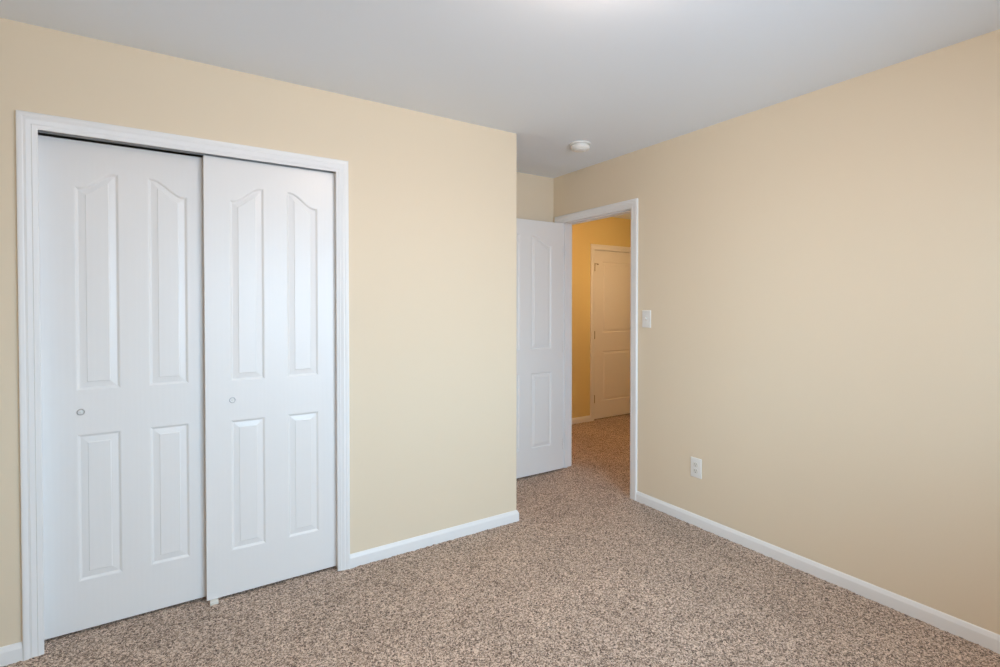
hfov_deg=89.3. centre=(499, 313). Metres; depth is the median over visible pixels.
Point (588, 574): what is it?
floor
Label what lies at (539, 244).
door
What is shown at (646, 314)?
light switch
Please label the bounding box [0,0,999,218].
ceiling
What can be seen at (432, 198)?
wall
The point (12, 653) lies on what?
baseboard
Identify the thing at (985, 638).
baseboard
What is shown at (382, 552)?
baseboard
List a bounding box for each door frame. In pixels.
[15,110,349,660]
[554,198,637,500]
[590,244,630,420]
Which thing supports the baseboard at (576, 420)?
attached to the wall at (612, 231)
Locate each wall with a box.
[0,18,516,646]
[38,132,553,221]
[553,29,999,634]
[572,217,630,417]
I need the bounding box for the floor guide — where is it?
[210,598,218,605]
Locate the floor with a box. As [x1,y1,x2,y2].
[1,413,999,666]
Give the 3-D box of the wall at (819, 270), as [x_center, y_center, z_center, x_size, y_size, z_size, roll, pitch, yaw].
[1.397,0.113,2.933,0.118,2.460,5.418,-1,1,-33]
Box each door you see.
[38,135,205,639]
[203,155,336,600]
[516,218,562,478]
[594,250,630,418]
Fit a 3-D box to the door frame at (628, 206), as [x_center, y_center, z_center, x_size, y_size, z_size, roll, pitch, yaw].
[0.761,0.256,3.917,0.152,2.110,0.895,-1,1,-33]
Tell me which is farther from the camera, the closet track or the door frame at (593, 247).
the door frame at (593, 247)
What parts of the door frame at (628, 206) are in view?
hall casing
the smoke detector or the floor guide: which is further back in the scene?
the smoke detector
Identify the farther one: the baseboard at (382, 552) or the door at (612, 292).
the door at (612, 292)
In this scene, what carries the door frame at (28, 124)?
attached to the wall at (432, 198)
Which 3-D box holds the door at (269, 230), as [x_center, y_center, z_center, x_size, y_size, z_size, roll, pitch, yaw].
[-1.095,0.298,2.460,0.586,2.020,0.037,-1,1,-33]
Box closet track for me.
[38,130,332,172]
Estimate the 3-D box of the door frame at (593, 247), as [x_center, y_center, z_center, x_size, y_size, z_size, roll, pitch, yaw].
[1.429,0.232,6.243,0.949,2.094,0.135,-1,1,-33]
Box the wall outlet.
[691,457,701,478]
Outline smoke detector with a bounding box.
[569,141,590,152]
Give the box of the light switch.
[642,310,650,327]
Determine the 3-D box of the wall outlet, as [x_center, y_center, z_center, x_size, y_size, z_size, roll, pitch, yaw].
[1.207,0.953,3.121,0.008,0.121,0.076,-1,1,-33]
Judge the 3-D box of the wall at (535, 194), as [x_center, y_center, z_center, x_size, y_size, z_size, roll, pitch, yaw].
[-1.239,0.108,3.261,3.950,2.460,0.118,-1,1,-33]
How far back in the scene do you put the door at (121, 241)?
2.16 m
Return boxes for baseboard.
[0,642,22,666]
[350,510,518,568]
[572,415,590,423]
[636,491,999,653]
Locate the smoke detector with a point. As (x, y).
(576, 146)
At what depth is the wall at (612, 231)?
5.88 m

